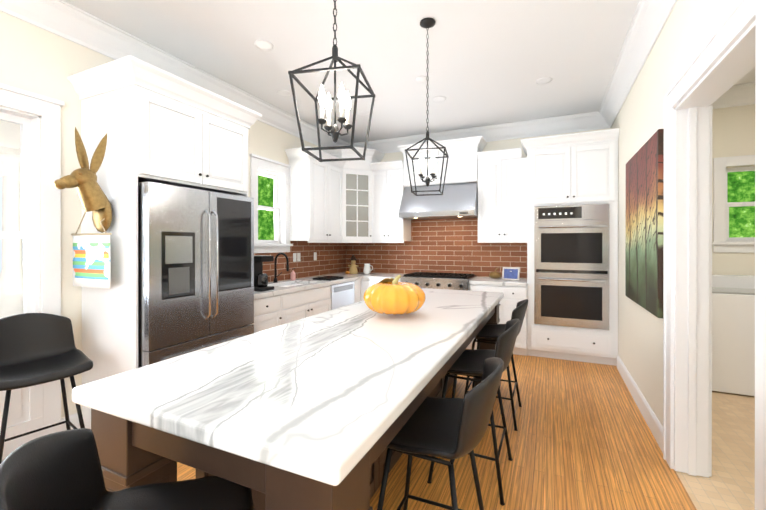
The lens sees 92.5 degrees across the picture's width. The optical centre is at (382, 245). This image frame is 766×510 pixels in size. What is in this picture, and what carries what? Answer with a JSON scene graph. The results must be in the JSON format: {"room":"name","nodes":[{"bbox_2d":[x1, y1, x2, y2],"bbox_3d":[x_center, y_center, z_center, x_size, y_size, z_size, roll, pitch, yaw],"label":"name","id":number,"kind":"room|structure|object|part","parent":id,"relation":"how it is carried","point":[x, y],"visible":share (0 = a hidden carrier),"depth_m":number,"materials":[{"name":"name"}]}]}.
{"room":"kitchen","nodes":[
{"label":"kitchen","id":0,"kind":"room"},
{"bbox_2d":[0,11,321,417],"bbox_3d":[-2.361,-0.147,2.775,0.160,3.100,8.270,0,0,24],"label":"wall","id":1,"kind":"structure","parent":0,"point":[38,60],"depth_m":2.68,"materials":[{"name":"paint"}]},
{"bbox_2d":[0,112,34,312],"bbox_3d":[-2.681,-0.068,2.091,0.075,1.625,1.050,0,0,24],"label":"window","id":2,"kind":"structure","parent":1,"relation":"in","point":[26,234],"depth_m":2.54,"materials":[{"name":"white wood"}]},
{"bbox_2d":[258,171,279,243],"bbox_3d":[-1.499,-0.474,4.684,0.075,0.905,0.470,0,0,24],"label":"window","id":3,"kind":"structure","parent":1,"relation":"in","point":[275,207],"depth_m":4.85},
{"bbox_2d":[293,253,297,261],"bbox_3d":[-1.219,0.167,5.063,0.004,0.120,0.070,0,0,24],"label":"switch plate","id":4,"kind":"object","parent":1,"relation":"attached to","point":[294,254],"depth_m":5.06,"materials":[{"name":"white plastic"}]},
{"bbox_2d":[285,148,324,242],"bbox_3d":[-1.018,-0.670,5.098,0.350,1.215,0.484,0,0,24],"label":"upper cabinet","id":5,"kind":"object","parent":1,"relation":"attached to","point":[307,174],"depth_m":4.89,"materials":[{"name":"white wood"}]},
{"bbox_2d":[317,152,344,242],"bbox_3d":[-0.844,-0.671,5.441,0.384,1.215,0.528,0,0,24],"label":"upper cabinet","id":6,"kind":"object","parent":1,"relation":"attached to","point":[334,170],"depth_m":5.36,"materials":[{"name":"white wood"}]},
{"bbox_2d":[329,145,380,242],"bbox_3d":[-0.427,-0.782,5.732,0.536,1.436,0.560,0,0,24],"label":"upper cabinet","id":7,"kind":"object","parent":1,"relation":"attached to","point":[355,201],"depth_m":5.68,"materials":[{"name":"white wood"}]},
{"bbox_2d":[63,0,755,143],"bbox_3d":[0.556,-1.744,1.443,6.570,0.100,8.270,0,0,24],"label":"ceiling","id":8,"kind":"structure","parent":0,"point":[491,62],"depth_m":3.20,"materials":[{"name":"paint"}]},
{"bbox_2d":[254,40,272,50],"bbox_3d":[-1.009,-1.694,3.105,0.148,0.006,0.152,0,0,-29],"label":"recessed light","id":9,"kind":"object","parent":8,"relation":"in","point":[263,45],"depth_m":3.11,"materials":[{"name":"paint"}]},
{"bbox_2d":[277,90,290,95],"bbox_3d":[-1.102,-1.697,4.082,0.148,0.006,0.152,0,0,-29],"label":"recessed light","id":10,"kind":"object","parent":8,"relation":"in","point":[281,92],"depth_m":4.07,"materials":[{"name":"paint"}]},
{"bbox_2d":[288,0,374,161],"bbox_3d":[-0.208,-1.041,1.589,0.297,1.304,0.297,0,0,10],"label":"pendant lantern","id":11,"kind":"object","parent":8,"relation":"hanging from","point":[334,130],"visible":1,"depth_m":1.57,"materials":[{"name":"metal"}]},
{"bbox_2d":[357,111,368,115],"bbox_3d":[-0.254,-1.698,4.718,0.148,0.006,0.156,0,0,-11],"label":"recessed light","id":12,"kind":"object","parent":8,"relation":"in","point":[363,113],"depth_m":4.72,"materials":[{"name":"paint"}]},
{"bbox_2d":[416,76,427,82],"bbox_3d":[0.395,-1.684,3.731,0.107,0.030,0.107,0,0,-20],"label":"recessed light","id":13,"kind":"object","parent":8,"relation":"in","point":[420,79],"depth_m":3.71,"materials":[{"name":"paint"}]},
{"bbox_2d":[405,18,448,195],"bbox_3d":[0.339,-1.044,2.790,0.297,1.304,0.297,0,0,14],"label":"pendant lantern","id":14,"kind":"object","parent":8,"relation":"hanging from","point":[426,23],"visible":1,"depth_m":2.78,"materials":[{"name":"metal"}]},
{"bbox_2d":[433,96,445,101],"bbox_3d":[0.658,-1.697,4.259,0.148,0.006,0.156,0,0,-11],"label":"recessed light","id":15,"kind":"object","parent":8,"relation":"in","point":[440,98],"depth_m":4.26,"materials":[{"name":"paint"}]},
{"bbox_2d":[536,77,551,83],"bbox_3d":[1.659,-1.696,3.781,0.148,0.006,0.156,0,0,-11],"label":"recessed light","id":16,"kind":"object","parent":8,"relation":"in","point":[544,80],"depth_m":3.77,"materials":[{"name":"paint"}]},
{"bbox_2d":[177,349,754,509],"bbox_3d":[0.556,1.446,1.450,6.570,0.080,8.270,0,0,24],"label":"floor","id":17,"kind":"structure","parent":0,"point":[582,438],"depth_m":2.40,"materials":[{"name":"brown wood"}]},
{"bbox_2d":[0,313,92,463],"bbox_3d":[-2.121,0.924,2.230,0.510,0.963,0.479,0,0,35],"label":"bar stool","id":18,"kind":"object","parent":17,"relation":"on","point":[37,348],"visible":1,"depth_m":2.31,"materials":[{"name":"black leather"}]},
{"bbox_3d":[-2.106,0.612,2.222,0.555,0.351,0.523,0,0,24],"label":"seat","id":19,"kind":"part","parent":18,"relation":"part of","materials":[{"name":"black leather"}]},
{"bbox_2d":[0,428,253,509],"bbox_3d":[-0.568,0.927,0.882,0.510,0.964,0.478,0,0,-26],"label":"bar stool","id":20,"kind":"object","parent":17,"relation":"on","point":[61,470],"visible":0.96,"depth_m":0.95,"materials":[{"name":"black leather"}]},
{"bbox_2d":[68,55,261,428],"bbox_3d":[-1.728,0.082,3.081,0.732,2.640,1.200,0,0,24],"label":"cabinet","id":21,"kind":"object","parent":17,"relation":"on","point":[156,124],"visible":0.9,"depth_m":2.64,"materials":[{"name":"white wood"}]},
{"bbox_2d":[53,127,111,232],"bbox_3d":[-2.009,-0.444,2.460,0.185,0.715,0.324,0,0,24],"label":"art","id":22,"kind":"object","parent":21,"relation":"attached to","point":[91,194],"visible":1,"depth_m":2.47,"materials":[{"name":"gold metal"}]},
{"bbox_2d":[71,212,111,288],"bbox_3d":[-2.020,-0.003,2.558,0.462,0.592,0.102,0,0,24],"label":"tea towel","id":23,"kind":"object","parent":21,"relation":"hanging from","point":[91,260],"visible":0.85,"depth_m":2.53,"materials":[{"name":"white fabric"}]},
{"bbox_2d":[138,182,253,367],"bbox_3d":[-1.673,0.484,3.057,0.759,1.835,0.970,0,0,24],"label":"refrigerator","id":24,"kind":"object","parent":17,"relation":"on","point":[195,269],"visible":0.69,"depth_m":2.78,"materials":[{"name":"silver metal"}]},
{"bbox_2d":[253,290,288,332],"bbox_3d":[-1.446,0.958,3.814,0.640,0.885,0.528,0,0,24],"label":"base cabinet","id":25,"kind":"object","parent":17,"relation":"on","point":[271,311],"depth_m":3.73,"materials":[{"name":"white wood"}]},
{"bbox_2d":[91,300,500,509],"bbox_3d":[0.081,0.966,2.451,0.995,0.875,3.110,0,0,24],"label":"kitchen island","id":26,"kind":"object","parent":17,"relation":"on","point":[129,457],"depth_m":1.16,"materials":[{"name":"brown wood"}]},
{"bbox_2d":[72,288,503,491],"bbox_3d":[0.081,0.501,2.450,1.044,0.055,3.160,0,0,24],"label":"island countertop","id":27,"kind":"structure","parent":26,"relation":"on","point":[308,399],"depth_m":1.24,"materials":[{"name":"white stone"}]},
{"bbox_2d":[363,275,425,314],"bbox_3d":[0.077,0.326,2.484,0.421,0.253,0.421,0,0,24],"label":"centerpiece","id":28,"kind":"object","parent":27,"relation":"on","point":[391,296],"visible":1,"depth_m":2.34},
{"bbox_2d":[285,282,332,322],"bbox_3d":[-1.173,0.956,4.413,0.640,0.885,1.031,0,0,24],"label":"base cabinet","id":29,"kind":"object","parent":17,"relation":"on","point":[315,300],"depth_m":4.33,"materials":[{"name":"white wood"}]},
{"bbox_2d":[254,270,360,297],"bbox_3d":[-0.949,0.490,4.893,0.648,0.045,2.905,0,0,24],"label":"countertop","id":30,"kind":"structure","parent":29,"relation":"on","point":[279,287],"depth_m":4.61,"materials":[{"name":"white stone"}]},
{"bbox_2d":[254,255,273,290],"bbox_3d":[-1.308,0.289,3.857,0.260,0.359,0.190,0,0,24],"label":"coffee maker","id":31,"kind":"object","parent":30,"relation":"on","point":[260,280],"visible":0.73,"depth_m":3.81,"materials":[{"name":"black metal"}]},
{"bbox_2d":[273,253,288,282],"bbox_3d":[-1.253,0.280,4.616,0.232,0.374,0.139,0,0,24],"label":"kitchen faucet","id":32,"kind":"object","parent":30,"relation":"on","point":[275,269],"visible":1,"depth_m":4.60,"materials":[{"name":"black metal"}]},
{"bbox_2d":[291,268,295,279],"bbox_3d":[-1.197,0.385,4.889,0.074,0.163,0.066,0,0,24],"label":"soap dispenser","id":33,"kind":"object","parent":30,"relation":"on","point":[293,275],"visible":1,"depth_m":4.87,"materials":[{"name":"pink plastic"}]},
{"bbox_2d":[313,276,342,280],"bbox_3d":[-0.754,0.454,5.050,0.280,0.025,0.340,0,0,24],"label":"tray","id":34,"kind":"object","parent":30,"relation":"on","point":[328,278],"visible":1,"depth_m":5.02,"materials":[{"name":"black metal"}]},
{"bbox_2d":[345,255,358,273],"bbox_3d":[-0.498,0.309,5.961,0.190,0.311,0.210,0,0,24],"label":"decor","id":35,"kind":"object","parent":30,"relation":"on","point":[353,266],"visible":1,"depth_m":5.94,"materials":[{"name":"ceramic"}]},
{"bbox_2d":[363,264,372,273],"bbox_3d":[-0.238,0.382,5.936,0.168,0.165,0.124,0,0,24],"label":"pitcher","id":36,"kind":"object","parent":30,"relation":"on","point":[367,269],"visible":1,"depth_m":5.90,"materials":[{"name":"ceramic"}]},
{"bbox_2d":[330,281,354,309],"bbox_3d":[-0.803,0.957,5.151,0.587,0.881,0.612,0,0,24],"label":"dishwasher","id":37,"kind":"object","parent":17,"relation":"on","point":[342,294],"visible":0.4,"depth_m":5.00,"materials":[{"name":"silver metal"}]},
{"bbox_2d":[337,278,364,302],"bbox_3d":[-0.635,0.954,5.545,0.681,0.885,0.236,0,0,24],"label":"base cabinet","id":38,"kind":"object","parent":17,"relation":"on","point":[359,282],"depth_m":5.49,"materials":[{"name":"white wood"}]},
{"bbox_2d":[361,274,403,277],"bbox_3d":[0.099,0.488,5.660,0.624,0.045,0.639,0,0,24],"label":"countertop","id":39,"kind":"structure","parent":38,"relation":"on","point":[362,275],"depth_m":5.65,"materials":[{"name":"white stone"}]},
{"bbox_2d":[365,278,399,290],"bbox_3d":[0.118,0.953,5.662,0.713,0.885,0.639,0,0,24],"label":"base cabinet","id":40,"kind":"object","parent":17,"relation":"on","point":[369,282],"depth_m":5.44,"materials":[{"name":"white wood"}]},
{"bbox_2d":[377,357,503,509],"bbox_3d":[0.221,0.925,1.486,0.510,0.964,0.479,0,0,24],"label":"bar stool","id":41,"kind":"object","parent":17,"relation":"on","point":[452,429],"visible":0.77,"depth_m":1.39,"materials":[{"name":"black leather"}]},
{"bbox_3d":[0.221,0.614,1.485,0.521,0.351,0.492,0,0,24],"label":"seat","id":42,"kind":"part","parent":41,"relation":"part of","materials":[{"name":"black leather"}]},
{"bbox_2d":[427,319,519,505],"bbox_3d":[0.578,0.924,2.269,0.510,0.964,0.479,0,0,24],"label":"bar stool","id":43,"kind":"object","parent":17,"relation":"on","point":[468,362],"visible":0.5,"depth_m":2.17,"materials":[{"name":"black leather"}]},
{"bbox_3d":[0.578,0.612,2.268,0.521,0.351,0.492,0,0,24],"label":"seat","id":44,"kind":"part","parent":43,"relation":"part of","materials":[{"name":"black leather"}]},
{"bbox_2d":[464,299,527,430],"bbox_3d":[0.938,0.922,3.060,0.510,0.964,0.479,0,0,24],"label":"bar stool","id":45,"kind":"object","parent":17,"relation":"on","point":[489,332],"visible":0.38,"depth_m":2.97,"materials":[{"name":"black leather"}]},
{"bbox_3d":[0.939,0.610,3.059,0.521,0.351,0.492,0,0,24],"label":"seat","id":46,"kind":"part","parent":45,"relation":"part of","materials":[{"name":"black leather"}]},
{"bbox_2d":[469,282,526,355],"bbox_3d":[1.565,0.955,5.002,0.773,0.885,0.639,0,0,24],"label":"base cabinet","id":47,"kind":"object","parent":17,"relation":"on","point":[512,294],"depth_m":4.64,"materials":[{"name":"white wood"}]},
{"bbox_2d":[400,272,476,290],"bbox_3d":[0.812,0.557,5.303,0.960,0.270,0.694,0,0,24],"label":"range","id":48,"kind":"object","parent":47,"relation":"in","point":[448,281],"visible":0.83,"depth_m":5.04,"materials":[{"name":"silver metal"}]},
{"bbox_2d":[469,278,526,285],"bbox_3d":[1.590,0.490,4.981,0.712,0.045,0.639,0,0,24],"label":"countertop","id":49,"kind":"structure","parent":47,"relation":"on","point":[496,281],"depth_m":4.74,"materials":[{"name":"white stone"}]},
{"bbox_2d":[489,267,500,277],"bbox_3d":[1.570,0.384,5.134,0.170,0.152,0.162,0,0,24],"label":"pumpkin","id":50,"kind":"object","parent":49,"relation":"on","point":[495,274],"visible":1,"depth_m":5.08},
{"bbox_2d":[502,267,519,279],"bbox_3d":[1.726,0.379,4.931,0.220,0.170,0.094,0,0,32],"label":"photo frame","id":51,"kind":"object","parent":49,"relation":"on","point":[510,273],"visible":1,"depth_m":4.90,"materials":[{"name":"silver metal"}]},
{"bbox_2d":[521,128,618,365],"bbox_3d":[2.319,0.041,4.639,1.042,2.715,0.672,0,0,24],"label":"tall cabinet","id":52,"kind":"object","parent":17,"relation":"on","point":[580,168],"visible":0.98,"depth_m":4.35,"materials":[{"name":"white wood"}]},
{"bbox_2d":[534,204,609,329],"bbox_3d":[2.337,0.248,4.590,0.799,1.454,0.668,0,0,24],"label":"wall oven","id":53,"kind":"object","parent":52,"relation":"in","point":[571,265],"visible":1,"depth_m":4.34,"materials":[{"name":"silver metal"}]},
{"bbox_2d":[712,274,754,395],"bbox_3d":[3.538,0.855,3.689,0.680,1.070,0.680,0,0,24],"label":"washing machine","id":54,"kind":"object","parent":17,"relation":"on","point":[733,334],"visible":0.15,"depth_m":3.44,"materials":[{"name":"white metal"}]},
{"bbox_2d":[381,128,607,278],"bbox_3d":[1.186,-0.154,5.615,3.900,3.100,0.160,0,0,24],"label":"wall","id":55,"kind":"structure","parent":0,"point":[511,143],"depth_m":5.29,"materials":[{"name":"paint"}]},
{"bbox_2d":[373,160,388,242],"bbox_3d":[0.011,-0.672,5.845,0.369,1.215,0.387,0,0,24],"label":"upper cabinet","id":56,"kind":"object","parent":55,"relation":"attached to","point":[380,169],"depth_m":5.69,"materials":[{"name":"white wood"}]},
{"bbox_2d":[389,160,410,242],"bbox_3d":[0.226,-0.671,5.767,0.330,1.215,0.350,0,0,24],"label":"upper cabinet","id":57,"kind":"object","parent":55,"relation":"attached to","point":[399,228],"depth_m":5.59,"materials":[{"name":"white wood"}]},
{"bbox_2d":[401,140,444,186],"bbox_3d":[0.656,-1.194,5.570,0.611,0.610,0.350,0,0,24],"label":"upper cabinet","id":58,"kind":"object","parent":55,"relation":"attached to","point":[436,152],"depth_m":5.40,"materials":[{"name":"white wood"}]},
{"bbox_2d":[399,182,477,219],"bbox_3d":[0.838,-0.641,5.380,1.094,0.486,0.530,0,0,24],"label":"range hood","id":59,"kind":"object","parent":55,"relation":"attached to","point":[457,201],"visible":0.92,"depth_m":5.20,"materials":[{"name":"silver metal"}]},
{"bbox_2d":[445,136,480,183],"bbox_3d":[1.101,-1.194,5.368,0.611,0.610,0.350,0,0,24],"label":"upper cabinet","id":60,"kind":"object","parent":55,"relation":"attached to","point":[462,152],"depth_m":5.17,"materials":[{"name":"white wood"}]},
{"bbox_2d":[477,149,508,242],"bbox_3d":[1.558,-0.670,5.161,0.389,1.215,0.350,0,0,24],"label":"upper cabinet","id":61,"kind":"object","parent":55,"relation":"attached to","point":[492,167],"depth_m":4.99,"materials":[{"name":"white wood"}]},
{"bbox_2d":[509,148,526,239],"bbox_3d":[1.800,-0.670,5.050,0.389,1.215,0.350,0,0,24],"label":"upper cabinet","id":62,"kind":"object","parent":55,"relation":"attached to","point":[517,164],"depth_m":4.86,"materials":[{"name":"white wood"}]},
{"bbox_2d":[608,0,738,425],"bbox_3d":[1.361,-0.144,1.079,0.160,3.100,8.270,0,0,24],"label":"wall","id":63,"kind":"structure","parent":0,"point":[690,24],"depth_m":2.85,"materials":[{"name":"paint"}]},
{"bbox_2d":[0,0,765,509],"bbox_3d":[0.483,-0.144,1.480,6.410,3.099,7.950,0,0,24],"label":"trim","id":64,"kind":"structure","parent":63,"relation":"attached to","point":[730,54],"depth_m":2.40,"materials":[{"name":"white wood"}]},
{"bbox_2d":[625,129,663,317],"bbox_3d":[2.126,-0.148,3.011,0.041,1.280,1.180,0,0,24],"label":"painting","id":65,"kind":"object","parent":63,"relation":"attached to","point":[644,244],"visible":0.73,"depth_m":2.78,"materials":[{"name":"fabric"}]},
{"bbox_2d":[712,104,755,275],"bbox_3d":[3.960,-0.150,4.022,2.130,3.100,0.160,0,0,24],"label":"wall","id":66,"kind":"structure","parent":0,"point":[733,131],"depth_m":3.99,"materials":[{"name":"paint"}]},
{"bbox_2d":[726,166,754,241],"bbox_3d":[4.123,-0.450,3.944,0.730,0.820,0.075,0,0,24],"label":"window","id":67,"kind":"structure","parent":66,"relation":"in","point":[740,204],"depth_m":4.03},
{"label":"outside","id":68,"kind":"structure","parent":0,"visible":0},
{"bbox_2d":[0,177,1,271],"bbox_3d":[-4.842,-0.349,3.383,0.020,4.500,4.200,0,0,24],"label":"sky","id":69,"kind":"structure","parent":68,"point":[0,217],"depth_m":4.25,"materials":[{"name":"white"}]},
{"bbox_2d":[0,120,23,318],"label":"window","id":70,"kind":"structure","parent":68,"point":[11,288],"depth_m":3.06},
{"bbox_2d":[258,175,273,239],"bbox_3d":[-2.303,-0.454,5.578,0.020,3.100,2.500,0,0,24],"label":"foliage","id":71,"kind":"object","parent":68,"point":[265,217],"depth_m":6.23,"materials":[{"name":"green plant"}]},
{"bbox_2d":[727,171,754,237],"bbox_3d":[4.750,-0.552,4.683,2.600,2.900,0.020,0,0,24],"label":"foliage","id":72,"kind":"object","parent":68,"point":[740,186],"depth_m":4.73,"materials":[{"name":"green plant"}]}
]}

